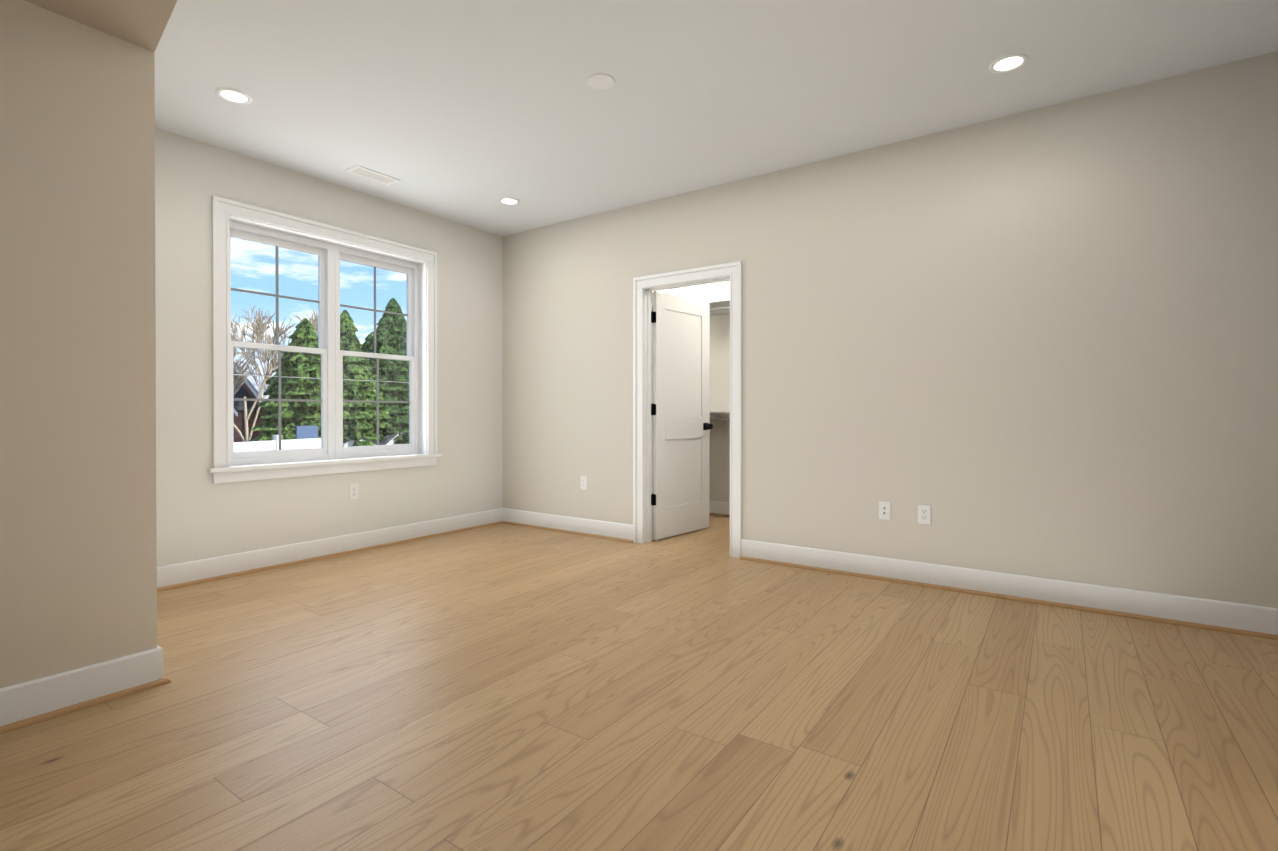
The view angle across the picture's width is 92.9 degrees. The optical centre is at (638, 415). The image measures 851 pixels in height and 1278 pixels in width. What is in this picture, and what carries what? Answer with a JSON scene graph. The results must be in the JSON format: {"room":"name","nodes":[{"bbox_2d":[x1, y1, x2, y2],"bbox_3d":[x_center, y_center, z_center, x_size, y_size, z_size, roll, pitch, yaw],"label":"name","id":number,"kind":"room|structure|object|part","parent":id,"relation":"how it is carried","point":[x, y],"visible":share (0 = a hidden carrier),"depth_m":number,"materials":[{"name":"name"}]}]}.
{"room":"empty bedroom","nodes":[
{"label":"empty bedroom","id":0,"kind":"room"},
{"bbox_2d":[0,0,156,687],"bbox_3d":[-3.341,-0.325,1.755,1.714,2.740,2.666,0,0,35],"label":"wall","id":1,"kind":"structure","parent":0,"point":[78,552],"depth_m":2.17,"materials":[{"name":"beige paint"}]},
{"bbox_2d":[0,645,170,733],"bbox_3d":[-2.549,0.978,1.371,0.034,0.140,2.470,0,0,35],"label":"baseboard","id":2,"kind":"structure","parent":1,"relation":"attached to","point":[29,699],"depth_m":2.16,"materials":[{"name":"white wood"}]},
{"bbox_2d":[24,0,176,51],"bbox_3d":[-1.186,-1.541,0.247,3.540,0.290,2.666,0,0,35],"label":"ceiling","id":3,"kind":"structure","parent":0,"point":[142,23],"depth_m":2.14,"materials":[{"name":"beige paint"}]},
{"bbox_2d":[155,127,502,566],"bbox_3d":[-1.842,-0.343,5.232,0.200,2.740,4.954,0,0,35],"label":"wall","id":4,"kind":"structure","parent":0,"point":[200,514],"depth_m":4.23,"materials":[{"name":"beige paint"}]},
{"bbox_2d":[208,195,441,483],"bbox_3d":[-2.277,-0.483,4.562,0.250,1.813,1.726,0,0,35],"label":"window","id":5,"kind":"structure","parent":4,"relation":"in","point":[223,209],"depth_m":4.54,"materials":[{"name":"white"}]},
{"bbox_2d":[231,246,319,344],"bbox_3d":[-2.563,-0.850,4.304,0.010,0.701,0.595,0,0,35],"label":"window grille","id":6,"kind":"object","parent":5,"relation":"attached to","point":[276,295],"depth_m":4.30,"materials":[{"name":"grey"}]},
{"bbox_2d":[233,350,321,449],"bbox_3d":[-2.534,-0.111,4.287,0.010,0.703,0.595,0,0,35],"label":"window grille","id":7,"kind":"object","parent":5,"relation":"attached to","point":[279,399],"depth_m":4.28,"materials":[{"name":"grey plastic"}]},
{"bbox_2d":[233,374,408,382],"bbox_3d":[-2.365,-0.282,4.624,0.005,0.006,1.406,0,0,35],"label":"bar","id":8,"kind":"object","parent":5,"relation":"attached to","point":[315,378],"depth_m":4.49,"materials":[{"name":"white plastic"}]},
{"bbox_3d":[-2.331,-0.480,4.600,0.076,1.539,1.414,0,0,35],"label":"window sash","id":9,"kind":"part","parent":5,"relation":"part of","materials":[{"name":"white plastic"}]},
{"bbox_2d":[340,267,407,352],"bbox_3d":[-2.136,-0.853,4.918,0.010,0.701,0.595,0,0,35],"label":"window grille","id":10,"kind":"object","parent":5,"relation":"attached to","point":[341,305],"depth_m":4.91,"materials":[{"name":"grey"}]},
{"bbox_2d":[343,358,410,444],"bbox_3d":[-2.106,-0.114,4.901,0.010,0.703,0.595,0,0,35],"label":"window grille","id":11,"kind":"object","parent":5,"relation":"attached to","point":[377,401],"depth_m":4.90,"materials":[{"name":"grey"}]},
{"bbox_2d":[157,508,503,591],"bbox_3d":[-2.199,0.961,4.522,0.034,0.140,3.169,0,0,35],"label":"baseboard","id":12,"kind":"structure","parent":4,"relation":"attached to","point":[172,576],"depth_m":4.32,"materials":[{"name":"white wood"}]},
{"bbox_2d":[349,484,357,499],"bbox_3d":[-2.158,0.575,4.601,0.008,0.116,0.072,0,0,35],"label":"outlet","id":13,"kind":"object","parent":4,"relation":"attached to","point":[352,491],"visible":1,"depth_m":4.60,"materials":[{"name":"white plastic"}]},
{"bbox_2d":[0,515,1277,850],"bbox_3d":[0.600,1.094,2.024,7.884,0.100,7.600,0,0,35],"label":"floor","id":14,"kind":"structure","parent":0,"point":[504,687],"depth_m":2.08,"materials":[{"name":"brown wood"}]},
{"bbox_2d":[653,289,668,293],"bbox_3d":[-0.150,-0.348,6.044,0.120,2.740,1.440,0,0,35],"label":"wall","id":15,"kind":"structure","parent":0,"point":[666,291],"depth_m":6.56,"materials":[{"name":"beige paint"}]},
{"bbox_2d":[669,281,729,501],"bbox_3d":[1.101,-0.348,6.129,3.604,2.740,0.120,0,0,35],"label":"wall","id":16,"kind":"structure","parent":0,"point":[719,471],"depth_m":6.25,"materials":[{"name":"beige paint"}]},
{"bbox_2d":[705,299,729,419],"bbox_3d":[1.291,-0.538,5.732,2.600,1.174,0.311,0,0,35],"label":"closet shelf","id":17,"kind":"object","parent":16,"relation":"attached to","point":[719,307],"depth_m":5.88,"materials":[{"name":"white wood"}]},
{"bbox_2d":[709,501,729,516],"bbox_3d":[1.370,0.954,5.854,2.600,0.140,0.034,0,0,35],"label":"baseboard","id":18,"kind":"structure","parent":16,"relation":"attached to","point":[719,507],"depth_m":6.23,"materials":[{"name":"white wood"}]},
{"bbox_2d":[155,0,1277,235],"bbox_3d":[0.545,-1.756,1.999,7.804,0.120,7.520,0,0,35],"label":"ceiling","id":19,"kind":"structure","parent":0,"point":[469,112],"depth_m":3.08,"materials":[{"name":"white paint"}]},
{"bbox_2d":[215,88,251,103],"bbox_3d":[-2.153,-1.699,3.232,0.164,0.007,0.164,0,0,35],"label":"recessed light","id":20,"kind":"object","parent":19,"relation":"in","point":[233,95],"visible":1,"depth_m":3.23,"materials":[{"name":"white plastic"}]},
{"bbox_2d":[345,165,399,184],"bbox_3d":[-1.886,-1.706,4.314,0.155,0.010,0.330,0,0,35],"label":"ceiling vent","id":21,"kind":"object","parent":19,"relation":"in","point":[371,174],"visible":1,"depth_m":4.30,"materials":[{"name":"white metal"}]},
{"bbox_2d":[499,198,519,204],"bbox_3d":[-1.032,-1.708,4.840,0.164,0.007,0.164,0,0,35],"label":"recessed light","id":22,"kind":"object","parent":19,"relation":"in","point":[509,201],"visible":1,"depth_m":4.84,"materials":[{"name":"white plastic"}]},
{"bbox_2d":[587,73,614,88],"bbox_3d":[-0.194,-1.697,3.087,0.144,0.009,0.144,0,0,35],"label":"cover plate","id":23,"kind":"object","parent":19,"relation":"attached to","point":[600,80],"visible":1,"depth_m":3.07,"materials":[{"name":"white plastic"}]},
{"bbox_2d":[989,53,1028,72],"bbox_3d":[1.780,-1.697,2.930,0.164,0.007,0.164,0,0,35],"label":"recessed light","id":24,"kind":"object","parent":19,"relation":"in","point":[1008,63],"visible":1,"depth_m":2.93,"materials":[{"name":"white"}]},
{"bbox_2d":[502,51,1277,607],"bbox_3d":[1.798,-0.335,3.735,7.484,2.740,0.120,0,0,35],"label":"wall","id":25,"kind":"structure","parent":0,"point":[1042,343],"depth_m":3.51,"materials":[{"name":"beige paint"}]},
{"bbox_2d":[503,508,632,542],"bbox_3d":[-0.663,0.956,5.363,1.506,0.140,0.034,0,0,35],"label":"baseboard","id":26,"kind":"structure","parent":25,"relation":"attached to","point":[558,523],"depth_m":5.31,"materials":[{"name":"white wood"}]},
{"bbox_2d":[581,476,586,489],"bbox_3d":[-0.477,0.579,5.247,0.072,0.116,0.008,0,0,35],"label":"outlet","id":27,"kind":"object","parent":25,"relation":"attached to","point":[584,483],"visible":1,"depth_m":5.24,"materials":[{"name":"white plastic"}]},
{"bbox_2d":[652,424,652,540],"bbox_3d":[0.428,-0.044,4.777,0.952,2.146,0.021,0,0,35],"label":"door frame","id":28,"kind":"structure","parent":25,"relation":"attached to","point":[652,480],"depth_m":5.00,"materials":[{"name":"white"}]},
{"bbox_2d":[652,291,712,539],"bbox_3d":[0.379,-0.002,5.260,0.171,2.034,0.778,0,0,41],"label":"door","id":29,"kind":"structure","parent":25,"relation":"in","point":[682,426],"depth_m":5.22,"materials":[{"name":"white paint"}]},
{"bbox_3d":[0.121,-0.062,4.977,0.044,1.595,0.015,0,0,41],"label":"door hinge","id":30,"kind":"part","parent":29,"relation":"part of","materials":[{"name":"black metal"}]},
{"bbox_3d":[0.600,0.095,5.512,0.171,0.066,0.107,0,0,41],"label":"knob","id":31,"kind":"part","parent":29,"relation":"part of","materials":[{"name":"black metal"}]},
{"bbox_2d":[633,261,741,558],"bbox_3d":[0.383,-0.043,4.711,0.952,2.146,0.142,0,0,35],"label":"door frame","id":32,"kind":"structure","parent":25,"relation":"attached to","point":[733,270],"depth_m":4.87,"materials":[{"name":"white wood"}]},
{"bbox_3d":[0.102,-0.059,4.970,0.003,1.585,0.037,0,0,35],"label":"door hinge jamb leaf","id":33,"kind":"part","parent":32,"relation":"part of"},
{"bbox_2d":[879,501,890,519],"bbox_3d":[1.547,0.597,3.832,0.072,0.116,0.016,0,0,35],"label":"outlet","id":34,"kind":"object","parent":25,"relation":"attached to","point":[884,510],"visible":1,"depth_m":3.83,"materials":[{"name":"white plastic"}]},
{"bbox_2d":[918,505,930,524],"bbox_3d":[1.738,0.602,3.704,0.072,0.116,0.008,0,0,35],"label":"outlet","id":35,"kind":"object","parent":25,"relation":"attached to","point":[922,515],"visible":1,"depth_m":3.70,"materials":[{"name":"white plastic"}]},
{"bbox_2d":[740,539,1277,639],"bbox_3d":[2.779,0.969,2.965,4.985,0.140,0.034,0,0,35],"label":"baseboard","id":36,"kind":"structure","parent":25,"relation":"attached to","point":[1255,618],"depth_m":3.36,"materials":[{"name":"white wood"}]},
{"label":"outside","id":37,"kind":"structure","parent":0,"visible":0},
{"bbox_3d":[-56.087,3.914,63.466,155.266,0.200,200.000,0,0,35],"label":"ground","id":38,"kind":"structure","parent":37,"visible":0},
{"bbox_2d":[231,298,408,451],"bbox_3d":[-24.040,-1.012,36.079,44.609,9.963,23.325,0,0,35],"label":"scenery","id":39,"kind":"object","parent":38,"relation":"on","point":[365,426],"depth_m":27.56,"materials":[{"name":"green plant"}]}
]}

